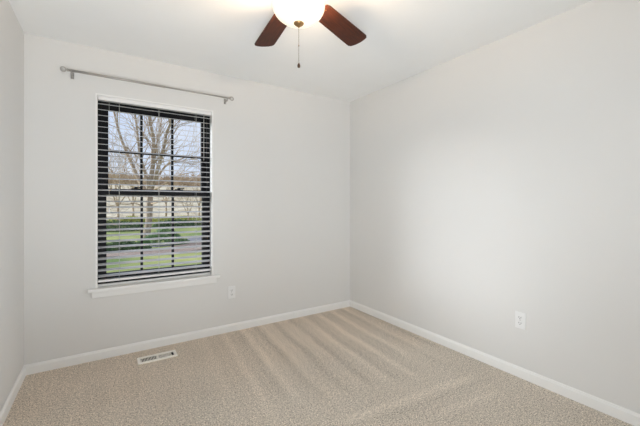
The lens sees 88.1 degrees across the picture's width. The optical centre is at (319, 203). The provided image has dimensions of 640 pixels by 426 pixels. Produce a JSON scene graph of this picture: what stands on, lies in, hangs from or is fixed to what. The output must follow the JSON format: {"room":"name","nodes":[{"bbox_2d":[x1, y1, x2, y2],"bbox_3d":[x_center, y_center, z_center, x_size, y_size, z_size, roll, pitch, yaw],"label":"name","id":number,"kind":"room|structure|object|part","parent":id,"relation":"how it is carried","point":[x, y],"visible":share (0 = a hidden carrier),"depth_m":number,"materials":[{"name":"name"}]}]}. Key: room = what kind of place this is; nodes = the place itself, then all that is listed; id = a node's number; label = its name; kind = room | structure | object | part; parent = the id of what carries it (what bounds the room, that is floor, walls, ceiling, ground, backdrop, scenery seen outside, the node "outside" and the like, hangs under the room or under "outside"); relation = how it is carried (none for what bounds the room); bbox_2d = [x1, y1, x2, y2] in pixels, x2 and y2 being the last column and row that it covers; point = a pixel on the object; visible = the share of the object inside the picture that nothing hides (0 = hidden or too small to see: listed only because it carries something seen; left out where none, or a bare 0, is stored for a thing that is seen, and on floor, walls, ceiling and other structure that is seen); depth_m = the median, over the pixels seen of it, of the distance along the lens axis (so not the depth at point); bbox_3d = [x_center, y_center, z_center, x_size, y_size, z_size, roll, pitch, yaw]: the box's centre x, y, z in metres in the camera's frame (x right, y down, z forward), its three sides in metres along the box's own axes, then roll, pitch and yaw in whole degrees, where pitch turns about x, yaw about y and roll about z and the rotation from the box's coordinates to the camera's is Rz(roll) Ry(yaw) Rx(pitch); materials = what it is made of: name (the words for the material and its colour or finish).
{"room":"empty bedroom","nodes":[
{"label":"empty bedroom","id":0,"kind":"room"},
{"bbox_2d":[0,0,23,410],"bbox_3d":[-0.912,0.000,0.379,0.140,2.440,4.907,0,0,-33],"label":"wall","id":1,"kind":"structure","parent":0,"point":[11,32],"depth_m":2.02,"materials":[{"name":"paint"}]},
{"bbox_2d":[0,366,25,425],"bbox_3d":[-0.844,1.184,0.415,0.013,0.072,4.614,0,0,-33],"label":"baseboard","id":2,"kind":"structure","parent":1,"relation":"attached to","point":[10,399],"depth_m":2.01,"materials":[{"name":"white wood"}]},
{"bbox_2d":[24,33,349,364],"bbox_3d":[-0.913,0.000,3.217,2.942,2.440,0.140,0,0,-33],"label":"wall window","id":3,"kind":"structure","parent":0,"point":[281,156],"depth_m":3.00,"materials":[{"name":"paint"}]},
{"bbox_2d":[60,66,233,103],"bbox_3d":[-1.368,-0.977,2.787,1.294,0.060,0.088,0,0,-33],"label":"curtain rod","id":4,"kind":"object","parent":3,"relation":"attached to","point":[67,69],"visible":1,"depth_m":2.65,"materials":[{"name":"silver metal"}]},
{"bbox_2d":[87,93,219,297],"bbox_3d":[-1.399,-0.068,2.875,1.012,1.601,0.178,0,0,-33],"label":"window","id":5,"kind":"structure","parent":3,"relation":"attached to","point":[112,288],"depth_m":2.83,"materials":[{"name":"white wood"}]},
{"bbox_3d":[-1.380,0.672,2.846,1.012,0.026,0.108,0,0,-33],"label":"sill","id":6,"kind":"part","parent":5,"relation":"part of","materials":[{"name":"white wood"}]},
{"bbox_3d":[-1.438,-0.450,2.933,0.827,0.750,0.030,0,0,-33],"label":"sash","id":7,"kind":"part","parent":5,"relation":"part of","materials":[{"name":"black plastic"}]},
{"bbox_3d":[-1.421,0.247,2.906,0.827,0.745,0.030,0,0,-33],"label":"sash","id":8,"kind":"part","parent":5,"relation":"part of","materials":[{"name":"black plastic"}]},
{"bbox_2d":[98,95,210,282],"bbox_3d":[-1.390,-0.118,2.858,0.875,1.475,0.062,0,0,-33],"label":"window blind","id":9,"kind":"object","parent":3,"relation":"attached to","point":[100,98],"visible":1,"depth_m":2.84,"materials":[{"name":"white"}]},
{"bbox_3d":[-1.624,-0.109,2.680,0.002,1.425,0.002,0,0,-33],"label":"ladder cord","id":10,"kind":"part","parent":9,"relation":"part of","materials":[{"name":"white fabric"}]},
{"bbox_3d":[-1.392,0.611,2.861,0.875,0.018,0.050,0,0,-33],"label":"rail","id":11,"kind":"part","parent":9,"relation":"part of","materials":[{"name":"white plastic"}]},
{"bbox_3d":[-1.406,-0.109,2.883,0.002,1.425,0.002,0,0,-33],"label":"ladder cord","id":12,"kind":"part","parent":9,"relation":"part of","materials":[{"name":"white fabric"}]},
{"bbox_3d":[-1.122,-0.109,3.004,0.002,1.425,0.002,0,0,-33],"label":"ladder cord","id":13,"kind":"part","parent":9,"relation":"part of","materials":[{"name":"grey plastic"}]},
{"bbox_2d":[24,300,349,374],"bbox_3d":[-0.871,1.184,3.153,2.942,0.072,0.013,0,0,-33],"label":"baseboard","id":14,"kind":"structure","parent":3,"relation":"attached to","point":[43,366],"depth_m":2.86,"materials":[{"name":"white wood"}]},
{"bbox_2d":[228,286,234,298],"bbox_3d":[-0.846,0.846,3.171,0.072,0.118,0.009,0,0,-33],"label":"wall outlet","id":15,"kind":"object","parent":3,"relation":"attached to","point":[231,289],"visible":1,"depth_m":3.17,"materials":[{"name":"white plastic"}]},
{"bbox_2d":[9,0,592,101],"bbox_3d":[0.382,-1.295,1.216,3.222,0.150,4.907,0,0,-33],"label":"ceiling","id":16,"kind":"structure","parent":0,"point":[405,39],"depth_m":2.37,"materials":[{"name":"paint"}]},
{"bbox_2d":[255,0,365,67],"bbox_3d":[-0.136,-0.959,1.743,1.216,0.522,1.182,0,0,-33],"label":"ceiling fan","id":17,"kind":"object","parent":16,"relation":"hanging from","point":[299,14],"visible":1,"depth_m":1.90,"materials":[{"name":"brown wood"}]},
{"bbox_3d":[-0.291,-1.086,2.073,0.140,0.006,0.460,-12,5,-25],"label":"blade","id":18,"kind":"part","parent":17,"relation":"part of","materials":[{"name":"brown wood"}]},
{"bbox_3d":[-0.109,-0.977,1.700,0.269,0.102,0.269,0,0,-33],"label":"lamp shade","id":19,"kind":"part","parent":17,"relation":"part of","materials":[{"name":"white glass"}]},
{"bbox_3d":[0.132,-1.086,2.038,0.140,0.006,0.460,-13,-8,35],"label":"blade","id":20,"kind":"part","parent":17,"relation":"part of","materials":[{"name":"brown wood"}]},
{"bbox_2d":[3,307,632,425],"bbox_3d":[0.382,1.280,1.216,3.222,0.120,4.907,0,0,-33],"label":"floor","id":21,"kind":"structure","parent":0,"point":[347,366],"depth_m":2.20,"materials":[{"name":"beige carpet"}]},
{"bbox_2d":[137,350,177,364],"bbox_3d":[-1.291,1.214,2.631,0.280,0.013,0.122,0,0,-33],"label":"floor vent","id":22,"kind":"object","parent":21,"relation":"in","point":[168,354],"visible":1,"depth_m":2.63,"materials":[{"name":"white metal"}]},
{"bbox_2d":[350,0,639,413],"bbox_3d":[1.676,0.000,2.053,0.140,2.440,4.907,0,0,-33],"label":"wall","id":23,"kind":"structure","parent":0,"point":[493,181],"depth_m":2.33,"materials":[{"name":"paint"}]},
{"bbox_2d":[350,300,639,425],"bbox_3d":[1.615,1.184,2.006,0.013,0.072,4.614,0,0,-33],"label":"baseboard","id":24,"kind":"structure","parent":23,"relation":"attached to","point":[621,413],"depth_m":2.32,"materials":[{"name":"white wood"}]},
{"bbox_2d":[515,311,525,329],"bbox_3d":[1.409,0.818,2.329,0.009,0.118,0.072,0,0,-33],"label":"wall outlet","id":25,"kind":"object","parent":23,"relation":"attached to","point":[520,317],"visible":1,"depth_m":2.32,"materials":[{"name":"white plastic"}]},
{"label":"outside","id":26,"kind":"structure","parent":0,"visible":0},
{"bbox_2d":[106,183,200,220],"bbox_3d":[-76.044,-3.179,117.547,660.000,10.298,200.000,0,0,-33],"label":"hillside","id":27,"kind":"structure","parent":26,"point":[113,186],"depth_m":55.41,"materials":[{"name":"plant"}]},
{"bbox_2d":[108,171,200,185],"bbox_3d":[-53.349,-7.053,115.850,68.232,9.573,85.964,0,0,-33],"label":"woodland","id":28,"kind":"object","parent":27,"relation":"on","point":[129,175],"visible":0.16,"depth_m":94.36,"materials":[{"name":"brown plant"}]},
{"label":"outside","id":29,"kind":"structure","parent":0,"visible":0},
{"bbox_2d":[106,218,200,272],"bbox_3d":[-13.944,1.820,30.759,130.000,0.060,60.000,0,0,-33],"label":"lawn","id":30,"kind":"structure","parent":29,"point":[198,228],"depth_m":11.29,"materials":[{"name":"green plant"}]},
{"bbox_2d":[106,219,144,231],"bbox_3d":[-13.399,1.460,22.314,3.074,0.863,1.463,0,0,-33],"label":"hedge","id":31,"kind":"object","parent":30,"relation":"on","point":[113,220],"visible":0.52,"depth_m":22.10,"materials":[{"name":"green plant"}]},
{"bbox_2d":[109,215,145,222],"bbox_3d":[-18.881,1.510,32.553,3.492,0.763,1.671,0,0,-33],"label":"flowering shrub","id":32,"kind":"object","parent":30,"relation":"on","point":[123,220],"visible":0.38,"depth_m":32.48,"materials":[{"name":"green plant"}]},
{"bbox_2d":[110,165,145,215],"bbox_3d":[-21.347,-1.362,37.391,4.554,6.572,4.715,0,0,-33],"label":"bare tree","id":33,"kind":"object","parent":30,"relation":"on","point":[136,165],"visible":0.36,"depth_m":37.57,"materials":[{"name":"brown plant"}]},
{"bbox_2d":[106,239,151,250],"bbox_3d":[-7.502,1.611,12.688,2.086,0.558,0.879,0,0,-33],"label":"shrub","id":34,"kind":"object","parent":30,"relation":"on","point":[121,242],"visible":0.4,"depth_m":12.52,"materials":[{"name":"green plant"}]},
{"bbox_2d":[108,140,156,225],"bbox_3d":[-15.015,-1.545,25.399,6.313,6.938,5.006,0,0,-6],"label":"bare tree","id":35,"kind":"object","parent":30,"relation":"on","point":[113,165],"visible":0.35,"depth_m":24.94,"materials":[{"name":"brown plant"}]},
{"bbox_2d":[107,112,200,243],"bbox_3d":[-7.938,-2.507,15.577,8.376,11.745,8.700,0,0,-36],"label":"bare tree","id":36,"kind":"object","parent":30,"relation":"on","point":[150,132],"visible":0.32,"depth_m":15.23,"materials":[{"name":"brown plant"}]},
{"bbox_2d":[157,164,182,215],"bbox_3d":[-18.601,-1.720,40.645,5.223,7.288,5.576,0,0,18],"label":"bare tree","id":37,"kind":"object","parent":30,"relation":"on","point":[182,164],"visible":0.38,"depth_m":40.11,"materials":[{"name":"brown plant"}]},
{"bbox_2d":[151,237,200,246],"bbox_3d":[-5.908,1.810,19.483,2.200,0.080,11.558,0,0,14],"label":"path","id":38,"kind":"structure","parent":30,"relation":"on","point":[198,238],"depth_m":16.05,"materials":[{"name":"concrete"}]},
{"bbox_2d":[152,219,200,226],"bbox_3d":[-11.127,1.538,26.776,5.136,0.711,1.287,0,0,-33],"label":"hedge","id":39,"kind":"object","parent":30,"relation":"on","point":[168,220],"visible":0.48,"depth_m":26.28,"materials":[{"name":"green plant"}]},
{"bbox_2d":[152,215,200,223],"bbox_3d":[-13.576,1.465,30.927,4.767,0.855,1.704,0,0,-33],"label":"flowering shrub","id":40,"kind":"object","parent":30,"relation":"on","point":[154,219],"visible":0.3,"depth_m":30.51,"materials":[{"name":"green plant"}]},
{"bbox_2d":[169,180,199,220],"bbox_3d":[-11.520,-0.087,28.620,2.879,4.023,3.293,0,0,12],"label":"bare tree","id":41,"kind":"object","parent":30,"relation":"on","point":[183,180],"visible":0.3,"depth_m":28.60,"materials":[{"name":"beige plant"}]},
{"bbox_2d":[186,165,200,217],"bbox_3d":[-13.323,-1.396,38.592,4.100,6.641,5.409,0,0,11],"label":"bare tree","id":42,"kind":"object","parent":30,"relation":"on","point":[199,203],"visible":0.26,"depth_m":37.59,"materials":[{"name":"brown plant"}]},
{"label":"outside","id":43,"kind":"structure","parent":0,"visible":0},
{"bbox_2d":[106,242,200,256],"bbox_3d":[-6.267,1.820,12.999,2.633,0.080,7.255,0,0,36],"label":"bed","id":44,"kind":"object","parent":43,"point":[198,243],"visible":0.28,"depth_m":12.40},
{"bbox_2d":[137,228,189,245],"bbox_3d":[-6.965,1.446,14.699,2.319,0.882,1.262,0,0,-33],"label":"shrub","id":45,"kind":"object","parent":44,"relation":"on","point":[161,230],"visible":0.48,"depth_m":14.43,"materials":[{"name":"green plant"}]}
]}

